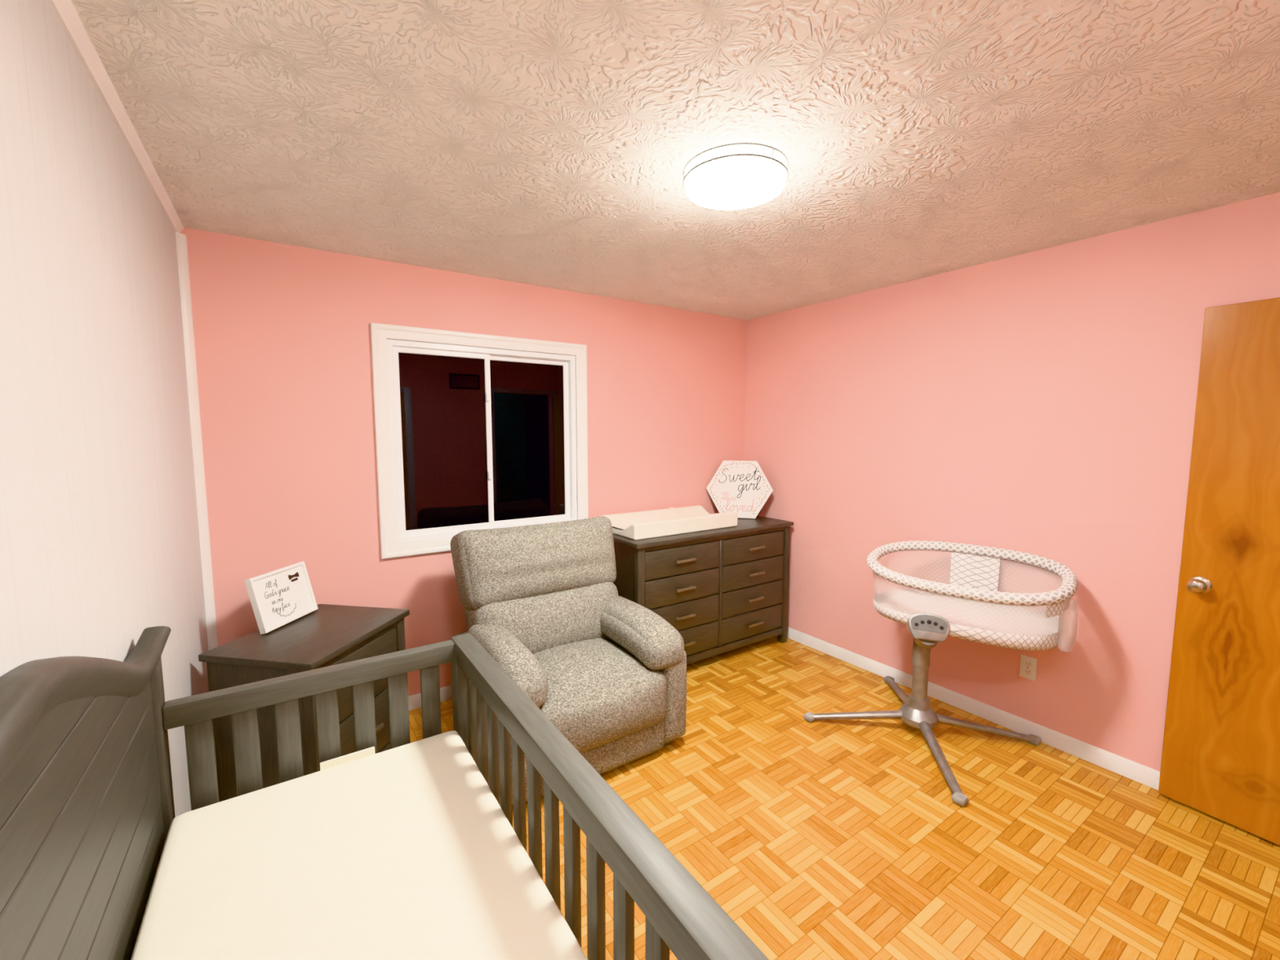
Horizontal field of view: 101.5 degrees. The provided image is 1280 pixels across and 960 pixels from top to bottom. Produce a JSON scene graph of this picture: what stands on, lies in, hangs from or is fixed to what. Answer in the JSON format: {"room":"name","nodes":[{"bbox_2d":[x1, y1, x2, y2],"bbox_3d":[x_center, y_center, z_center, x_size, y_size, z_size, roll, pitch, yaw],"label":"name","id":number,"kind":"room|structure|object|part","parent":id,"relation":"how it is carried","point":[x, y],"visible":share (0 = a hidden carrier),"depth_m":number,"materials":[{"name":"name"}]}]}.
{"room":"bedroom","nodes":[
{"label":"bedroom","id":0,"kind":"room"},
{"bbox_2d":[0,0,208,817],"bbox_3d":[-1.094,0.254,0.942,0.100,2.440,3.580,-4,6,-34],"label":"wall","id":1,"kind":"structure","parent":0,"point":[100,540],"depth_m":1.11,"materials":[{"name":"white paint"}]},
{"bbox_2d":[47,0,183,232],"bbox_3d":[-1.041,-0.947,0.866,0.026,0.034,3.380,-4,6,-34],"label":"trim","id":2,"kind":"structure","parent":1,"relation":"attached to","point":[64,11],"depth_m":1.34,"materials":[{"name":"white paint"}]},
{"bbox_2d":[175,231,217,650],"bbox_3d":[-1.975,0.099,2.359,0.032,2.326,0.032,-4,6,-34],"label":"trim","id":3,"kind":"structure","parent":1,"relation":"attached to","point":[181,239],"depth_m":2.33,"materials":[{"name":"white paint"}]},
{"bbox_2d":[179,227,746,696],"bbox_3d":[-0.601,0.029,3.363,3.435,2.440,0.100,-4,6,-34],"label":"wall","id":4,"kind":"structure","parent":0,"point":[282,342],"depth_m":2.70,"materials":[{"name":"pink paint"}]},
{"bbox_2d":[408,684,452,711],"bbox_3d":[-0.564,1.208,3.429,3.421,0.080,0.013,-4,6,-34],"label":"baseboard","id":5,"kind":"structure","parent":4,"relation":"attached to","point":[446,692],"depth_m":2.97,"materials":[{"name":"white paint"}]},
{"bbox_2d":[370,322,588,559],"bbox_3d":[-0.889,-0.228,3.123,1.247,1.233,0.114,-4,6,-34],"label":"window","id":6,"kind":"structure","parent":4,"relation":"in","point":[473,431],"depth_m":3.05,"materials":[{"name":"white paint"}]},
{"bbox_3d":[-1.103,-0.214,2.978,0.522,1.025,0.020,-4,6,-34],"label":"sash","id":7,"kind":"part","parent":6,"relation":"part of","materials":[{"name":"white plastic"}]},
{"bbox_3d":[-1.106,-0.214,2.983,0.468,0.971,0.006,-4,6,-34],"label":"pane","id":8,"kind":"part","parent":6,"relation":"part of","materials":[{"name":"clear glass"}]},
{"bbox_3d":[-0.701,-0.242,3.282,0.495,0.971,0.006,-4,6,-34],"label":"pane","id":9,"kind":"part","parent":6,"relation":"part of","materials":[{"name":"clear glass"}]},
{"bbox_3d":[-0.699,-0.242,3.278,0.549,1.025,0.020,-4,6,-34],"label":"sash","id":10,"kind":"part","parent":6,"relation":"part of","materials":[{"name":"white plastic"}]},
{"bbox_2d":[71,0,1279,319],"bbox_3d":[0.696,-1.058,1.330,3.675,0.100,4.780,-4,6,-34],"label":"ceiling","id":11,"kind":"structure","parent":0,"point":[549,144],"depth_m":1.51,"materials":[{"name":"white paint"}]},
{"bbox_2d":[682,142,789,209],"bbox_3d":[0.317,-1.004,1.751,0.350,0.084,0.350,-4,6,-34],"label":"ceiling light","id":12,"kind":"object","parent":11,"relation":"attached to","point":[740,175],"visible":1,"depth_m":1.66,"materials":[{"name":"white"}]},
{"bbox_2d":[408,635,1279,959],"bbox_3d":[0.696,1.472,1.565,3.675,0.100,4.780,-4,6,-34],"label":"floor","id":13,"kind":"structure","parent":0,"point":[840,839],"depth_m":2.01,"materials":[{"name":"brown wood"}]},
{"bbox_2d":[198,604,409,801],"bbox_3d":[-1.379,0.995,2.263,0.490,0.720,0.600,1,5,10],"label":"nightstand","id":14,"kind":"object","parent":13,"relation":"on","point":[329,635],"visible":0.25,"depth_m":2.04,"materials":[{"name":"brown wood"}]},
{"bbox_3d":[-1.625,1.029,2.046,0.050,0.692,0.050,1,5,10],"label":"leg","id":15,"kind":"part","parent":14,"relation":"part of","materials":[{"name":"brown wood"}]},
{"bbox_3d":[-1.429,0.979,1.989,0.374,0.582,0.012,1,5,10],"label":"panel","id":16,"kind":"part","parent":14,"relation":"part of","materials":[{"name":"brown wood"}]},
{"bbox_2d":[244,560,318,634],"bbox_3d":[-1.573,0.510,2.310,0.084,0.235,0.300,1,5,6],"label":"sign","id":17,"kind":"object","parent":14,"relation":"on","point":[280,597],"visible":1,"depth_m":2.29,"materials":[{"name":"white wood"}]},
{"bbox_3d":[-1.569,0.509,2.309,0.003,0.211,0.276,-14,4,7],"label":"panel","id":18,"kind":"part","parent":17,"relation":"part of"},
{"bbox_3d":[-1.227,1.035,1.979,0.050,0.692,0.050,1,5,10],"label":"leg","id":19,"kind":"part","parent":14,"relation":"part of","materials":[{"name":"brown wood"}]},
{"bbox_3d":[-1.173,0.681,2.199,0.020,0.027,0.464,1,5,10],"label":"rail","id":20,"kind":"part","parent":14,"relation":"part of","materials":[{"name":"brown wood"}]},
{"bbox_3d":[-1.175,0.826,2.213,0.020,0.251,0.452,1,5,10],"label":"drawer","id":21,"kind":"part","parent":14,"relation":"part of","materials":[{"name":"brown wood"}]},
{"bbox_3d":[-1.175,1.084,2.237,0.020,0.251,0.452,1,5,10],"label":"drawer","id":22,"kind":"part","parent":14,"relation":"part of","materials":[{"name":"brown wood"}]},
{"bbox_3d":[-1.153,1.085,2.233,0.030,0.018,0.150,1,5,10],"label":"handle","id":23,"kind":"part","parent":14,"relation":"part of","materials":[{"name":"metal"}]},
{"bbox_3d":[-1.141,0.988,2.484,0.050,0.692,0.050,1,5,10],"label":"leg","id":24,"kind":"part","parent":14,"relation":"part of","materials":[{"name":"brown wood"}]},
{"bbox_2d":[0,626,768,959],"bbox_3d":[-0.510,0.856,0.970,0.825,1.236,1.521,-4,6,-34],"label":"crib","id":25,"kind":"object","parent":13,"relation":"on","point":[87,807],"visible":0.75,"depth_m":1.00,"materials":[{"name":"grey wood"}]},
{"bbox_3d":[-0.827,0.751,0.746,0.012,0.924,1.316,-4,6,-34],"label":"plank panel","id":26,"kind":"part","parent":25,"relation":"part of","materials":[{"name":"grey wood"}]},
{"bbox_3d":[-0.824,0.396,0.714,0.068,0.272,1.521,-4,6,-34],"label":"cap moulding","id":27,"kind":"part","parent":25,"relation":"part of","materials":[{"name":"grey wood"}]},
{"bbox_3d":[-1.216,0.941,1.335,0.046,1.000,0.060,-4,6,-34],"label":"post","id":28,"kind":"part","parent":25,"relation":"part of","materials":[{"name":"grey wood"}]},
{"bbox_3d":[-0.902,0.574,1.511,0.708,0.061,0.044,-4,6,-34],"label":"rail","id":29,"kind":"part","parent":25,"relation":"part of","materials":[{"name":"grey wood"}]},
{"bbox_2d":[130,730,587,959],"bbox_3d":[-0.520,0.931,0.973,0.698,0.161,1.305,-4,6,-34],"label":"mattress","id":30,"kind":"object","parent":25,"relation":"on","point":[407,851],"visible":1,"depth_m":1.12,"materials":[{"name":"white fabric"}]},
{"bbox_3d":[-0.582,0.961,1.764,0.070,0.879,0.065,-4,6,-34],"label":"post","id":31,"kind":"part","parent":25,"relation":"part of","materials":[{"name":"grey wood"}]},
{"bbox_3d":[-0.198,0.605,1.161,0.066,0.066,1.445,-4,6,-34],"label":"rail","id":32,"kind":"part","parent":25,"relation":"part of","materials":[{"name":"grey wood"}]},
{"bbox_2d":[450,515,686,806],"bbox_3d":[-0.399,0.782,2.678,0.941,1.066,1.032,-4,6,-34],"label":"recliner","id":33,"kind":"object","parent":13,"relation":"on","point":[608,671],"visible":0.79,"depth_m":2.55,"materials":[{"name":"grey fabric"}]},
{"bbox_3d":[-0.604,0.738,2.979,0.760,0.762,0.299,-4,6,-34],"label":"backrest","id":34,"kind":"part","parent":33,"relation":"part of","materials":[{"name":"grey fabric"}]},
{"bbox_3d":[-0.705,1.071,2.469,0.159,0.490,0.800,-4,6,-34],"label":"arm","id":35,"kind":"part","parent":33,"relation":"part of","materials":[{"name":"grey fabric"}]},
{"bbox_3d":[-0.485,1.092,2.135,0.135,0.440,0.107,-4,6,-34],"label":"arm","id":36,"kind":"part","parent":33,"relation":"part of","materials":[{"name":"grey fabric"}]},
{"bbox_2d":[450,515,616,610],"bbox_3d":[-0.549,0.447,2.871,0.896,0.433,0.388,-4,6,-34],"label":"cushion","id":37,"kind":"object","parent":33,"relation":"on","point":[495,569],"depth_m":2.68,"materials":[{"name":"grey fabric"}]},
{"bbox_2d":[467,582,618,653],"bbox_3d":[-0.486,0.759,2.806,0.824,0.373,0.358,-4,6,-34],"label":"lumbar cushion","id":38,"kind":"object","parent":33,"relation":"on","point":[544,620],"depth_m":2.65,"materials":[{"name":"grey fabric"}]},
{"bbox_3d":[-0.307,0.962,2.558,0.565,0.242,0.600,-4,6,-34],"label":"seat","id":39,"kind":"part","parent":33,"relation":"part of","materials":[{"name":"grey fabric"}]},
{"bbox_3d":[-0.165,1.231,2.371,0.650,0.170,0.114,-4,6,-34],"label":"kick panel","id":40,"kind":"part","parent":33,"relation":"part of","materials":[{"name":"grey fabric"}]},
{"bbox_3d":[-0.066,1.031,2.898,0.159,0.490,0.800,-4,6,-34],"label":"arm","id":41,"kind":"part","parent":33,"relation":"part of","materials":[{"name":"grey fabric"}]},
{"bbox_3d":[0.161,1.052,2.569,0.135,0.440,0.107,-4,6,-34],"label":"arm","id":42,"kind":"part","parent":33,"relation":"part of","materials":[{"name":"grey fabric"}]},
{"bbox_2d":[613,515,793,664],"bbox_3d":[0.400,0.770,3.687,1.370,0.905,0.550,-4,6,-34],"label":"dresser","id":43,"kind":"object","parent":13,"relation":"on","point":[722,590],"visible":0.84,"depth_m":3.45,"materials":[{"name":"brown wood"}]},
{"bbox_3d":[-0.150,0.773,3.320,0.012,0.787,0.434,-4,6,-34],"label":"panel","id":44,"kind":"part","parent":43,"relation":"part of","materials":[{"name":"brown wood"}]},
{"bbox_3d":[-0.005,0.834,3.143,0.050,0.877,0.050,-4,6,-34],"label":"leg","id":45,"kind":"part","parent":43,"relation":"part of","materials":[{"name":"brown wood"}]},
{"bbox_2d":[601,505,737,540],"bbox_3d":[0.207,0.274,3.552,0.855,0.107,0.420,-4,6,-34],"label":"changing pad","id":46,"kind":"object","parent":43,"relation":"on","point":[641,525],"visible":0.9,"depth_m":3.45,"materials":[{"name":"white plastic"}]},
{"bbox_3d":[0.273,0.681,3.306,0.595,0.173,0.020,-4,6,-34],"label":"drawer","id":47,"kind":"part","parent":43,"relation":"part of","materials":[{"name":"brown wood"}]},
{"bbox_3d":[0.273,0.501,3.289,0.595,0.173,0.020,-4,6,-34],"label":"drawer","id":48,"kind":"part","parent":43,"relation":"part of","materials":[{"name":"brown wood"}]},
{"bbox_3d":[0.273,0.861,3.322,0.595,0.173,0.020,-4,6,-34],"label":"drawer","id":49,"kind":"part","parent":43,"relation":"part of","materials":[{"name":"brown wood"}]},
{"bbox_3d":[0.286,0.863,3.304,0.150,0.018,0.030,-4,6,-34],"label":"handle","id":50,"kind":"part","parent":43,"relation":"part of","materials":[{"name":"metal"}]},
{"bbox_3d":[0.286,0.503,3.270,0.150,0.018,0.030,-4,6,-34],"label":"handle","id":51,"kind":"part","parent":43,"relation":"part of","materials":[{"name":"metal"}]},
{"bbox_3d":[0.286,0.683,3.287,0.150,0.018,0.030,-4,6,-34],"label":"handle","id":52,"kind":"part","parent":43,"relation":"part of","materials":[{"name":"metal"}]},
{"bbox_3d":[0.286,1.043,3.320,0.150,0.018,0.030,-4,6,-34],"label":"handle","id":53,"kind":"part","parent":43,"relation":"part of","materials":[{"name":"metal"}]},
{"bbox_3d":[0.273,1.041,3.339,0.595,0.173,0.020,-4,6,-34],"label":"drawer","id":54,"kind":"part","parent":43,"relation":"part of","materials":[{"name":"brown wood"}]},
{"bbox_3d":[0.534,0.379,3.452,1.234,0.027,0.020,-4,6,-34],"label":"rail","id":55,"kind":"part","parent":43,"relation":"part of","materials":[{"name":"brown wood"}]},
{"bbox_2d":[706,460,773,518],"bbox_3d":[0.754,0.071,3.975,0.499,0.433,0.090,2,6,16],"label":"sign","id":56,"kind":"object","parent":43,"relation":"on","point":[742,487],"visible":1,"depth_m":3.96,"materials":[{"name":"white wood"}]},
{"bbox_3d":[0.793,1.009,3.688,0.595,0.173,0.020,-4,6,-34],"label":"drawer","id":57,"kind":"part","parent":43,"relation":"part of","materials":[{"name":"brown wood"}]},
{"bbox_3d":[0.793,0.829,3.671,0.595,0.173,0.020,-4,6,-34],"label":"drawer","id":58,"kind":"part","parent":43,"relation":"part of","materials":[{"name":"brown wood"}]},
{"bbox_3d":[0.793,0.649,3.655,0.595,0.173,0.020,-4,6,-34],"label":"drawer","id":59,"kind":"part","parent":43,"relation":"part of","materials":[{"name":"brown wood"}]},
{"bbox_3d":[0.793,0.469,3.638,0.595,0.173,0.020,-4,6,-34],"label":"drawer","id":60,"kind":"part","parent":43,"relation":"part of","materials":[{"name":"brown wood"}]},
{"bbox_3d":[0.805,1.010,3.669,0.150,0.018,0.030,-4,6,-34],"label":"handle","id":61,"kind":"part","parent":43,"relation":"part of","materials":[{"name":"metal"}]},
{"bbox_3d":[0.805,0.830,3.653,0.150,0.018,0.030,-4,6,-34],"label":"handle","id":62,"kind":"part","parent":43,"relation":"part of","materials":[{"name":"metal"}]},
{"bbox_3d":[0.805,0.650,3.636,0.150,0.018,0.030,-4,6,-34],"label":"handle","id":63,"kind":"part","parent":43,"relation":"part of","materials":[{"name":"metal"}]},
{"bbox_3d":[0.805,0.470,3.619,0.150,0.018,0.030,-4,6,-34],"label":"handle","id":64,"kind":"part","parent":43,"relation":"part of","materials":[{"name":"metal"}]},
{"bbox_3d":[1.060,0.768,3.858,0.050,0.877,0.050,-4,6,-34],"label":"leg","id":65,"kind":"part","parent":43,"relation":"part of","materials":[{"name":"brown wood"}]},
{"bbox_2d":[804,540,1078,806],"bbox_3d":[1.506,0.842,2.622,0.833,0.957,0.993,-4,6,-34],"label":"bassinet","id":66,"kind":"object","parent":13,"relation":"on","point":[975,569],"visible":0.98,"depth_m":2.63,"materials":[{"name":"white fabric"}]},
{"bbox_3d":[1.159,1.251,2.781,0.486,0.103,0.051,1,5,10],"label":"leg","id":67,"kind":"part","parent":66,"relation":"part of","materials":[{"name":"silver metal"}]},
{"bbox_3d":[1.507,1.230,3.015,0.051,0.103,0.486,1,5,12],"label":"leg","id":68,"kind":"part","parent":66,"relation":"part of","materials":[{"name":"silver metal"}]},
{"bbox_3d":[1.368,0.695,2.481,0.175,0.127,0.079,2,6,24],"label":"control panel","id":69,"kind":"part","parent":66,"relation":"part of","materials":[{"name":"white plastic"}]},
{"bbox_3d":[1.363,0.675,2.468,0.154,0.071,0.032,2,6,24],"label":"plate","id":70,"kind":"part","parent":66,"relation":"part of","materials":[{"name":"grey plastic"}]},
{"bbox_3d":[1.397,1.283,2.439,0.051,0.103,0.486,1,5,10],"label":"leg","id":71,"kind":"part","parent":66,"relation":"part of","materials":[{"name":"silver metal"}]},
{"bbox_2d":[883,598,1048,634],"bbox_3d":[1.606,0.700,2.631,0.708,0.036,0.411,5,7,41],"label":"mattress","id":72,"kind":"object","parent":66,"relation":"in","point":[953,613],"visible":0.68,"depth_m":2.63,"materials":[{"name":"white fabric"}]},
{"bbox_3d":[1.737,1.262,2.667,0.486,0.103,0.050,1,5,12],"label":"leg","id":73,"kind":"part","parent":66,"relation":"part of","materials":[{"name":"silver metal"}]},
{"bbox_2d":[744,191,1279,771],"bbox_3d":[1.837,0.071,2.911,0.100,2.440,3.580,-4,6,-34],"label":"wall","id":74,"kind":"structure","parent":0,"point":[1042,402],"depth_m":2.65,"materials":[{"name":"pink paint"}]},
{"bbox_2d":[786,626,1159,790],"bbox_3d":[1.794,1.249,2.983,0.013,0.080,3.366,-4,6,-34],"label":"baseboard","id":75,"kind":"structure","parent":74,"relation":"attached to","point":[1142,774],"depth_m":2.78,"materials":[{"name":"white paint"}]},
{"bbox_2d":[1019,653,1037,681],"bbox_3d":[1.984,0.960,2.675,0.010,0.118,0.072,-4,6,-34],"label":"wall outlet","id":76,"kind":"object","parent":74,"relation":"attached to","point":[1028,668],"visible":1,"depth_m":2.67,"materials":[{"name":"white plastic"}]},
{"bbox_2d":[1023,668,1031,675],"bbox_3d":[1.982,0.981,2.676,0.004,0.027,0.034,-4,6,-34],"label":"socket","id":77,"kind":"object","parent":76,"relation":"attached to","point":[1026,671],"depth_m":2.68,"materials":[{"name":"white plastic"}]},
{"bbox_2d":[1024,660,1031,666],"bbox_3d":[1.982,0.939,2.672,0.004,0.027,0.034,-4,6,-34],"label":"socket","id":78,"kind":"object","parent":76,"relation":"attached to","point":[1027,663],"depth_m":2.67,"materials":[{"name":"white plastic"}]},
{"bbox_2d":[1158,297,1279,845],"bbox_3d":[2.411,0.364,1.821,0.099,2.033,0.770,-3,6,-30],"label":"door","id":79,"kind":"structure","parent":74,"relation":"in","point":[1220,755],"depth_m":2.03,"materials":[{"name":"orange wood"}]},
{"bbox_3d":[2.229,0.423,2.092,0.055,0.057,0.057,-3,6,-31],"label":"knob","id":80,"kind":"part","parent":79,"relation":"part of","materials":[{"name":"silver metal"}]}
]}

